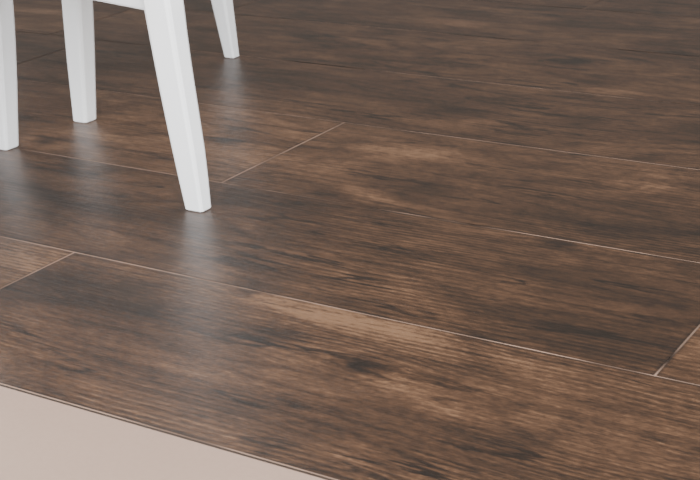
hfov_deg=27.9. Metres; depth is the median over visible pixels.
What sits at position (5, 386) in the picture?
trim
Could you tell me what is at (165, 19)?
dining chair
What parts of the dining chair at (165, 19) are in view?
leg, leg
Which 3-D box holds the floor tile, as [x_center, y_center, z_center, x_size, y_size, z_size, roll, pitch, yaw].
[-0.880,0.417,0.727,6.300,0.020,1.737,10,25,31]
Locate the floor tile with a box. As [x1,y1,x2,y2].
[0,386,324,479]
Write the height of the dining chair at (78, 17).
0.870 m
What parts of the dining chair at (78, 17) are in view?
leg, leg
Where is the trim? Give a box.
[0,384,332,479]
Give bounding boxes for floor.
[0,0,699,479]
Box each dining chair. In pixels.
[0,0,210,211]
[62,0,238,122]
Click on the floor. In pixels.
(437, 239)

